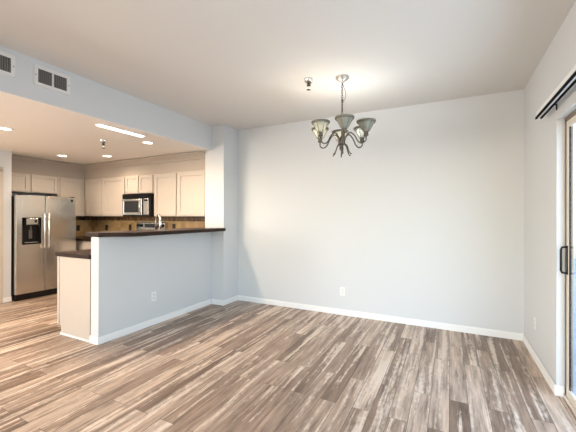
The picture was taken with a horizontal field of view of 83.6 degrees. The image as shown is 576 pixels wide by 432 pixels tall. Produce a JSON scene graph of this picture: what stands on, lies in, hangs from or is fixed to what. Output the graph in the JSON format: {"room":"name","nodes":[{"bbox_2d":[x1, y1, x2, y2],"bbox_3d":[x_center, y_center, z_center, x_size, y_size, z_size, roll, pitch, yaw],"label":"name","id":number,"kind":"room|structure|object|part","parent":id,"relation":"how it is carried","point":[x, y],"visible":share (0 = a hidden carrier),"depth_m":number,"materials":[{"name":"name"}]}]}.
{"room":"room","nodes":[
{"label":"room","id":0,"kind":"room"},
{"bbox_2d":[0,150,11,297],"bbox_3d":[-6.095,0.147,2.234,0.800,2.325,6.531,0,0,27],"label":"wall","id":1,"kind":"structure","parent":0,"point":[5,156],"depth_m":4.92,"materials":[{"name":"white paint"}]},
{"bbox_2d":[0,167,2,303],"bbox_3d":[-4.525,0.287,4.455,0.016,2.062,0.940,0,0,27],"label":"door frame","id":2,"kind":"structure","parent":1,"relation":"attached to","point":[1,168],"depth_m":4.85,"materials":[{"name":"paint"}]},
{"bbox_2d":[3,296,11,302],"bbox_3d":[-4.294,1.280,4.923,0.013,0.078,0.110,0,0,27],"label":"baseboard","id":3,"kind":"structure","parent":1,"relation":"attached to","point":[6,299],"depth_m":4.92,"materials":[{"name":"white paint"}]},
{"bbox_2d":[12,155,83,170],"bbox_3d":[-4.266,-0.947,5.731,0.112,0.105,1.354,0,0,27],"label":"trim","id":4,"kind":"structure","parent":1,"relation":"attached to","point":[15,158],"depth_m":5.70,"materials":[{"name":"beige paint"}]},
{"bbox_2d":[11,193,48,195],"bbox_3d":[-4.603,0.159,6.014,0.120,2.325,1.785,0,0,27],"label":"wall","id":5,"kind":"structure","parent":0,"point":[12,194],"depth_m":5.80,"materials":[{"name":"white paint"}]},
{"bbox_2d":[11,172,57,194],"bbox_3d":[-4.554,-0.562,5.601,0.334,0.321,0.862,0,0,27],"label":"upper cabinet","id":6,"kind":"object","parent":5,"relation":"attached to","point":[21,182],"visible":0.8,"depth_m":5.57,"materials":[{"name":"paint"}]},
{"bbox_3d":[-4.522,-0.560,5.334,0.006,0.207,0.286,0,0,27],"label":"door panel","id":7,"kind":"part","parent":6,"relation":"part of","materials":[{"name":"paint"}]},
{"bbox_3d":[-4.516,-0.560,5.331,0.024,0.291,0.370,0,0,27],"label":"door","id":8,"kind":"part","parent":6,"relation":"part of","materials":[{"name":"paint"}]},
{"bbox_3d":[-4.323,-0.558,5.716,0.024,0.291,0.404,0,0,27],"label":"door","id":9,"kind":"part","parent":6,"relation":"part of","materials":[{"name":"paint"}]},
{"bbox_3d":[-4.329,-0.558,5.719,0.006,0.207,0.320,0,0,27],"label":"door panel","id":10,"kind":"part","parent":6,"relation":"part of","materials":[{"name":"paint"}]},
{"bbox_2d":[49,177,84,215],"bbox_3d":[-4.251,-0.358,6.205,0.334,0.725,0.484,0,0,27],"label":"upper cabinet","id":11,"kind":"object","parent":5,"relation":"attached to","point":[67,187],"visible":0.65,"depth_m":6.18,"materials":[{"name":"paint"}]},
{"bbox_3d":[-4.124,-0.355,6.113,0.024,0.695,0.380,0,0,27],"label":"door","id":12,"kind":"part","parent":11,"relation":"part of","materials":[{"name":"paint"}]},
{"bbox_3d":[-4.130,-0.355,6.116,0.006,0.581,0.266,0,0,27],"label":"door panel","id":13,"kind":"part","parent":11,"relation":"part of","materials":[{"name":"paint"}]},
{"bbox_2d":[76,216,90,235],"bbox_3d":[-4.314,0.201,6.444,0.012,0.416,0.734,0,0,27],"label":"backsplash","id":14,"kind":"structure","parent":5,"relation":"attached to","point":[84,222],"depth_m":6.63,"materials":[{"name":"tile"}]},
{"bbox_2d":[0,91,210,164],"bbox_3d":[-4.543,-1.009,2.341,3.777,0.004,8.306,0,0,27],"label":"ceiling","id":15,"kind":"structure","parent":0,"point":[41,130],"depth_m":4.10,"materials":[{"name":"white paint"}]},
{"bbox_2d":[0,127,13,130],"bbox_3d":[-3.242,-0.997,3.682,0.164,0.008,0.164,0,0,27],"label":"recessed light","id":16,"kind":"object","parent":15,"relation":"in","point":[1,128],"visible":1,"depth_m":3.70,"materials":[{"name":"white plastic"}]},
{"bbox_2d":[12,162,84,178],"bbox_3d":[-4.455,-0.862,5.825,0.310,0.276,1.354,0,0,27],"label":"soffit","id":17,"kind":"object","parent":15,"relation":"attached to","point":[17,167],"visible":0.44,"depth_m":5.76,"materials":[{"name":"beige paint"}]},
{"bbox_2d":[99,139,106,148],"bbox_3d":[-2.426,-0.943,4.232,0.094,0.110,0.094,0,0,27],"label":"sprinkler head","id":18,"kind":"object","parent":15,"relation":"attached to","point":[103,141],"visible":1,"depth_m":4.22},
{"bbox_2d":[95,123,145,136],"bbox_3d":[-1.931,-0.989,3.743,0.086,0.018,0.585,0,0,27],"label":"recessed light","id":19,"kind":"object","parent":15,"relation":"in","point":[98,124],"visible":1,"depth_m":3.69,"materials":[{"name":"white plastic"}]},
{"bbox_2d":[83,151,204,170],"bbox_3d":[-2.657,-0.944,5.619,3.090,0.105,0.112,0,0,27],"label":"trim","id":20,"kind":"structure","parent":15,"relation":"attached to","point":[200,154],"depth_m":5.48,"materials":[{"name":"beige paint"}]},
{"bbox_2d":[84,159,204,179],"bbox_3d":[-2.699,-0.858,5.882,3.400,0.276,0.321,0,0,27],"label":"soffit","id":21,"kind":"object","parent":15,"relation":"attached to","point":[199,164],"visible":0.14,"depth_m":5.56,"materials":[{"name":"beige paint"}]},
{"bbox_2d":[141,141,153,143],"bbox_3d":[-1.902,-0.993,4.369,0.164,0.008,0.164,0,0,27],"label":"recessed light","id":22,"kind":"object","parent":15,"relation":"in","point":[144,142],"visible":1,"depth_m":4.35,"materials":[{"name":"white plastic"}]},
{"bbox_2d":[0,45,211,149],"bbox_3d":[-4.520,-1.243,2.385,3.778,0.464,8.406,0,0,27],"label":"soffit","id":23,"kind":"structure","parent":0,"point":[88,97],"depth_m":3.36,"materials":[{"name":"white paint"}]},
{"bbox_2d":[0,51,14,77],"bbox_3d":[-2.325,-1.232,2.535,0.012,0.180,0.296,0,0,27],"label":"air vent","id":24,"kind":"object","parent":23,"relation":"attached to","point":[7,61],"visible":1,"depth_m":2.62,"materials":[{"name":"white metal"}]},
{"bbox_2d":[34,63,69,95],"bbox_3d":[-2.132,-1.231,2.920,0.012,0.180,0.297,0,0,27],"label":"air vent","id":25,"kind":"object","parent":23,"relation":"attached to","point":[44,77],"visible":1,"depth_m":2.91,"materials":[{"name":"white metal"}]},
{"bbox_2d":[91,232,210,336],"bbox_3d":[-1.610,0.773,4.122,0.128,1.103,1.758,0,0,27],"label":"wall","id":26,"kind":"structure","parent":0,"point":[125,271],"depth_m":3.79,"materials":[{"name":"white paint"}]},
{"bbox_2d":[89,299,210,344],"bbox_3d":[-1.611,1.285,4.106,0.141,0.078,1.758,0,0,27],"label":"baseboard","id":27,"kind":"structure","parent":26,"relation":"attached to","point":[92,339],"depth_m":3.79,"materials":[{"name":"white paint"}]},
{"bbox_2d":[151,291,155,301],"bbox_3d":[-1.634,0.979,3.922,0.009,0.116,0.072,0,0,27],"label":"wall outlet","id":28,"kind":"object","parent":26,"relation":"attached to","point":[153,294],"visible":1,"depth_m":3.92,"materials":[{"name":"white plastic"}]},
{"bbox_2d":[85,227,225,236],"bbox_3d":[-1.533,0.197,4.082,0.490,0.045,1.762,0,0,27],"label":"bar","id":29,"kind":"object","parent":26,"relation":"on","point":[129,233],"visible":1,"depth_m":3.62,"materials":[{"name":"stone"}]},
{"bbox_2d":[205,124,237,303],"bbox_3d":[-1.032,-0.017,5.020,0.354,2.689,0.362,0,0,27],"label":"column","id":30,"kind":"structure","parent":0,"point":[221,163],"depth_m":4.87,"materials":[{"name":"white paint"}]},
{"bbox_2d":[212,295,237,305],"bbox_3d":[-0.972,1.289,4.972,0.226,0.078,0.362,0,0,27],"label":"baseboard","id":31,"kind":"structure","parent":30,"relation":"attached to","point":[235,298],"depth_m":4.83,"materials":[{"name":"white paint"}]},
{"bbox_2d":[0,294,575,431],"bbox_3d":[-2.723,1.366,1.476,7.811,0.100,8.406,0,0,27],"label":"floor","id":32,"kind":"structure","parent":0,"point":[236,366],"depth_m":2.63,"materials":[{"name":"brown wood"}]},
{"bbox_2d":[11,194,75,300],"bbox_3d":[-4.292,0.491,5.501,0.838,1.660,0.894,0,0,27],"label":"refrigerator","id":33,"kind":"object","parent":32,"relation":"on","point":[41,226],"visible":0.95,"depth_m":5.23,"materials":[{"name":"silver metal"}]},
{"bbox_3d":[-4.118,0.446,5.138,0.068,1.548,0.395,0,0,27],"label":"freezer door","id":34,"kind":"part","parent":33,"relation":"part of","materials":[{"name":"silver metal"}]},
{"bbox_3d":[-4.076,0.087,5.134,0.004,0.097,0.161,0,0,27],"label":"control panel","id":35,"kind":"part","parent":33,"relation":"part of","materials":[{"name":"silver metal"}]},
{"bbox_3d":[-4.315,1.273,5.510,0.690,0.095,0.864,0,0,27],"label":"kick plate","id":36,"kind":"part","parent":33,"relation":"part of","materials":[{"name":"black plastic"}]},
{"bbox_3d":[-3.981,0.241,5.260,0.067,0.585,0.025,0,0,27],"label":"handle","id":37,"kind":"part","parent":33,"relation":"part of","materials":[{"name":"silver metal"}]},
{"bbox_3d":[-3.952,0.241,5.317,0.067,0.585,0.025,0,0,27],"label":"handle","id":38,"kind":"part","parent":33,"relation":"part of","materials":[{"name":"silver metal"}]},
{"bbox_3d":[-3.917,0.448,5.539,0.068,1.548,0.485,0,0,27],"label":"fridge door","id":39,"kind":"part","parent":33,"relation":"part of","materials":[{"name":"silver metal"}]},
{"bbox_2d":[57,256,90,341],"bbox_3d":[-2.013,0.889,4.136,0.596,0.868,1.444,0,0,27],"label":"base cabinet","id":40,"kind":"object","parent":32,"relation":"on","point":[73,274],"visible":0.31,"depth_m":3.49,"materials":[{"name":"paint"}]},
{"bbox_2d":[55,249,90,258],"bbox_3d":[-2.022,0.431,4.140,0.619,0.044,1.459,0,0,27],"label":"countertop","id":41,"kind":"structure","parent":40,"relation":"on","point":[82,254],"depth_m":3.53,"materials":[{"name":"stone"}]},
{"bbox_2d":[155,214,161,228],"bbox_3d":[-1.784,0.194,4.445,0.206,0.434,0.140,0,0,27],"label":"faucet","id":42,"kind":"object","parent":41,"relation":"on","point":[158,215],"visible":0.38,"depth_m":4.42,"materials":[{"name":"silver metal"}]},
{"bbox_3d":[-2.314,1.310,3.484,0.529,0.022,0.010,0,0,27],"label":"shoe moulding","id":43,"kind":"part","parent":40,"relation":"part of","materials":[{"name":"white paint"}]},
{"bbox_2d":[78,241,90,249],"bbox_3d":[-3.343,0.890,6.010,0.898,0.868,0.634,0,0,27],"label":"base cabinet","id":44,"kind":"object","parent":32,"relation":"on","point":[82,245],"visible":0.06,"depth_m":5.84,"materials":[{"name":"paint"}]},
{"bbox_2d":[76,236,90,241],"bbox_3d":[-3.636,0.431,6.103,1.503,0.044,0.733,0,0,27],"label":"countertop","id":45,"kind":"structure","parent":44,"relation":"on","point":[78,238],"depth_m":5.86,"materials":[{"name":"stone"}]},
{"bbox_2d":[136,222,167,229],"bbox_3d":[-2.632,0.717,5.601,0.726,1.215,0.721,0,0,27],"label":"range","id":46,"kind":"object","parent":32,"relation":"on","point":[140,225],"visible":0.16,"depth_m":5.87,"materials":[{"name":"silver metal"}]},
{"bbox_2d":[0,0,575,129],"bbox_3d":[-0.983,-1.420,0.613,4.133,0.100,8.406,0,0,27],"label":"ceiling","id":47,"kind":"structure","parent":0,"point":[236,64],"depth_m":2.62,"materials":[{"name":"white paint"}]},
{"bbox_2d":[304,77,312,90],"bbox_3d":[0.206,-1.307,3.204,0.094,0.110,0.094,0,0,27],"label":"sprinkler head","id":48,"kind":"object","parent":47,"relation":"attached to","point":[308,80],"visible":1,"depth_m":3.19},
{"bbox_2d":[311,74,375,156],"bbox_3d":[0.531,-0.978,3.160,0.663,0.767,0.632,0,0,27],"label":"chandelier","id":49,"kind":"object","parent":47,"relation":"hanging from","point":[320,128],"visible":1,"depth_m":3.06,"materials":[{"name":"silver metal"}]},
{"bbox_3d":[0.329,-0.838,3.299,0.160,0.095,0.160,0,0,27],"label":"lamp shade","id":50,"kind":"part","parent":49,"relation":"part of","materials":[{"name":"white glass"}]},
{"bbox_3d":[0.309,-0.839,3.054,0.160,0.095,0.160,0,0,27],"label":"lamp shade","id":51,"kind":"part","parent":49,"relation":"part of","materials":[{"name":"white glass"}]},
{"bbox_3d":[0.419,-0.749,3.236,0.235,0.129,0.013,0,0,34],"label":"arm","id":52,"kind":"part","parent":49,"relation":"part of","materials":[{"name":"grey metal"}]},
{"bbox_3d":[0.408,-0.749,3.101,0.235,0.129,0.013,0,0,-25],"label":"arm","id":53,"kind":"part","parent":49,"relation":"part of","materials":[{"name":"grey metal"}]},
{"bbox_3d":[0.531,-0.875,3.160,0.064,0.545,0.064,0,0,27],"label":"stem","id":54,"kind":"part","parent":49,"relation":"part of","materials":[{"name":"grey metal"}]},
{"bbox_3d":[0.511,-0.838,2.916,0.160,0.095,0.160,0,0,27],"label":"lamp shade","id":55,"kind":"part","parent":49,"relation":"part of","materials":[{"name":"white glass"}]},
{"bbox_3d":[0.653,-0.748,3.218,0.235,0.129,0.013,0,0,-25],"label":"arm","id":56,"kind":"part","parent":49,"relation":"part of","materials":[{"name":"grey metal"}]},
{"bbox_3d":[0.642,-0.749,3.083,0.235,0.129,0.013,0,0,35],"label":"arm","id":57,"kind":"part","parent":49,"relation":"part of","materials":[{"name":"grey metal"}]},
{"bbox_3d":[0.752,-0.837,3.265,0.160,0.095,0.160,0,0,27],"label":"lamp shade","id":58,"kind":"part","parent":49,"relation":"part of","materials":[{"name":"white glass"}]},
{"bbox_3d":[0.733,-0.838,3.021,0.160,0.095,0.160,0,0,27],"label":"lamp shade","id":59,"kind":"part","parent":49,"relation":"part of","materials":[{"name":"white glass"}]},
{"bbox_2d":[238,89,523,333],"bbox_3d":[-0.809,-0.016,5.178,7.911,2.689,0.120,0,0,27],"label":"wall","id":60,"kind":"structure","parent":0,"point":[423,220],"depth_m":4.02,"materials":[{"name":"white paint"}]},
{"bbox_2d":[85,176,125,215],"bbox_3d":[-3.402,-0.356,6.217,1.212,0.725,0.347,0,0,27],"label":"upper cabinet","id":61,"kind":"object","parent":60,"relation":"attached to","point":[103,196],"visible":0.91,"depth_m":6.06,"materials":[{"name":"paint"}]},
{"bbox_3d":[-3.744,-0.354,6.208,0.490,0.695,0.024,0,0,27],"label":"door","id":62,"kind":"part","parent":61,"relation":"part of","materials":[{"name":"paint"}]},
{"bbox_3d":[-3.741,-0.354,6.214,0.376,0.581,0.006,0,0,27],"label":"door panel","id":63,"kind":"part","parent":61,"relation":"part of","materials":[{"name":"paint"}]},
{"bbox_3d":[-3.227,-0.353,5.948,0.622,0.695,0.024,0,0,27],"label":"door","id":64,"kind":"part","parent":61,"relation":"part of","materials":[{"name":"paint"}]},
{"bbox_3d":[-3.223,-0.353,5.955,0.508,0.581,0.006,0,0,27],"label":"door panel","id":65,"kind":"part","parent":61,"relation":"part of","materials":[{"name":"paint"}]},
{"bbox_2d":[125,174,153,193],"bbox_3d":[-2.536,-0.553,5.783,0.718,0.328,0.347,0,0,27],"label":"upper cabinet","id":66,"kind":"object","parent":60,"relation":"attached to","point":[137,184],"visible":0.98,"depth_m":5.62,"materials":[{"name":"paint"}]},
{"bbox_3d":[-2.769,-0.551,5.720,0.330,0.298,0.024,0,0,27],"label":"door","id":67,"kind":"part","parent":66,"relation":"part of","materials":[{"name":"paint"}]},
{"bbox_3d":[-2.766,-0.551,5.726,0.246,0.214,0.006,0,0,27],"label":"door panel","id":68,"kind":"part","parent":66,"relation":"part of","materials":[{"name":"paint"}]},
{"bbox_2d":[122,193,153,215],"bbox_3d":[-2.566,-0.190,5.732,0.702,0.394,0.437,0,0,27],"label":"microwave","id":69,"kind":"object","parent":66,"relation":"attached to","point":[142,204],"visible":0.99,"depth_m":5.54,"materials":[{"name":"silver plastic"}]},
{"bbox_3d":[-2.721,-0.158,5.621,0.500,0.279,0.020,0,0,27],"label":"door","id":70,"kind":"part","parent":69,"relation":"part of","materials":[{"name":"silver metal"}]},
{"bbox_3d":[-2.407,-0.160,5.466,0.120,0.274,0.020,0,0,27],"label":"control panel","id":71,"kind":"part","parent":69,"relation":"part of","materials":[{"name":"silver metal"}]},
{"bbox_3d":[-2.449,-0.551,5.559,0.332,0.298,0.024,0,0,27],"label":"door","id":72,"kind":"part","parent":66,"relation":"part of","materials":[{"name":"paint"}]},
{"bbox_3d":[-2.446,-0.551,5.566,0.248,0.214,0.006,0,0,27],"label":"door panel","id":73,"kind":"part","parent":66,"relation":"part of","materials":[{"name":"paint"}]},
{"bbox_2d":[91,216,204,231],"bbox_3d":[-2.632,0.204,6.018,3.400,0.416,0.012,0,0,27],"label":"backsplash","id":74,"kind":"structure","parent":60,"relation":"attached to","point":[115,223],"depth_m":6.18,"materials":[{"name":"tile"}]},
{"bbox_2d":[154,170,204,216],"bbox_3d":[-1.701,-0.354,5.364,1.146,0.725,0.347,0,0,27],"label":"upper cabinet","id":75,"kind":"object","parent":60,"relation":"attached to","point":[179,194],"visible":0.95,"depth_m":5.20,"materials":[{"name":"paint"}]},
{"bbox_3d":[-2.039,-0.352,5.361,0.383,0.581,0.006,0,0,27],"label":"door panel","id":76,"kind":"part","parent":75,"relation":"part of","materials":[{"name":"paint"}]},
{"bbox_3d":[-2.043,-0.352,5.355,0.497,0.695,0.024,0,0,27],"label":"door","id":77,"kind":"part","parent":75,"relation":"part of","materials":[{"name":"paint"}]},
{"bbox_3d":[-1.535,-0.351,5.100,0.573,0.695,0.024,0,0,27],"label":"door","id":78,"kind":"part","parent":75,"relation":"part of","materials":[{"name":"paint"}]},
{"bbox_3d":[-1.532,-0.351,5.106,0.459,0.581,0.006,0,0,27],"label":"door panel","id":79,"kind":"part","parent":75,"relation":"part of","materials":[{"name":"paint"}]},
{"bbox_2d":[340,287,344,295],"bbox_3d":[0.733,1.013,4.330,0.072,0.116,0.009,0,0,27],"label":"wall outlet","id":80,"kind":"object","parent":60,"relation":"attached to","point":[342,289],"visible":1,"depth_m":4.33,"materials":[{"name":"white plastic"}]},
{"bbox_2d":[238,295,522,340],"bbox_3d":[0.858,1.292,4.263,3.707,0.078,0.013,0,0,27],"label":"baseboard","id":81,"kind":"structure","parent":60,"relation":"attached to","point":[431,324],"depth_m":4.02,"materials":[{"name":"white paint"}]},
{"bbox_2d":[524,1,575,388],"bbox_3d":[0.723,-0.023,-0.247,0.092,2.689,8.206,0,0,27],"label":"wall","id":82,"kind":"structure","parent":0,"point":[544,138],"depth_m":2.59,"materials":[{"name":"white paint"}]},
{"bbox_2d":[523,334,564,396],"bbox_3d":[2.263,1.292,2.895,0.058,0.078,1.174,0,0,27],"label":"baseboard","id":83,"kind":"structure","parent":82,"relation":"attached to","point":[558,390],"depth_m":2.62,"materials":[{"name":"white paint"}]},
{"bbox_2d":[535,65,575,119],"bbox_3d":[1.547,-0.815,1.596,0.089,0.056,2.245,0,0,27],"label":"blind rail","id":84,"kind":"object","parent":82,"relation":"attached to","point":[569,80],"visible":1,"depth_m":2.11,"materials":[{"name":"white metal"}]},
{"bbox_2d":[560,110,575,415],"bbox_3d":[1.616,0.304,1.528,0.086,2.045,1.882,0,0,27],"label":"door","id":85,"kind":"structure","parent":82,"relation":"in","point":[569,397],"depth_m":2.32,"materials":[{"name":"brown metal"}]},
{"bbox_3d":[2.000,0.320,2.334,0.050,0.210,0.028,0,0,27],"label":"handle","id":86,"kind":"part","parent":85,"relation":"part of","materials":[{"name":"black plastic"}]},
{"bbox_3d":[1.827,0.307,1.924,0.018,1.994,0.938,0,0,27],"label":"sliding panel","id":87,"kind":"part","parent":85,"relation":"part of","materials":[{"name":"beige"}]},
{"label":"outside","id":88,"kind":"structure","parent":0,"visible":0},
{"bbox_2d":[573,258,575,396],"bbox_3d":[9.078,1.425,1.596,13.197,0.040,17.000,0,0,27],"label":"ground","id":89,"kind":"structure","parent":88,"point":[574,322],"depth_m":3.70,"materials":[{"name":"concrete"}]}
]}

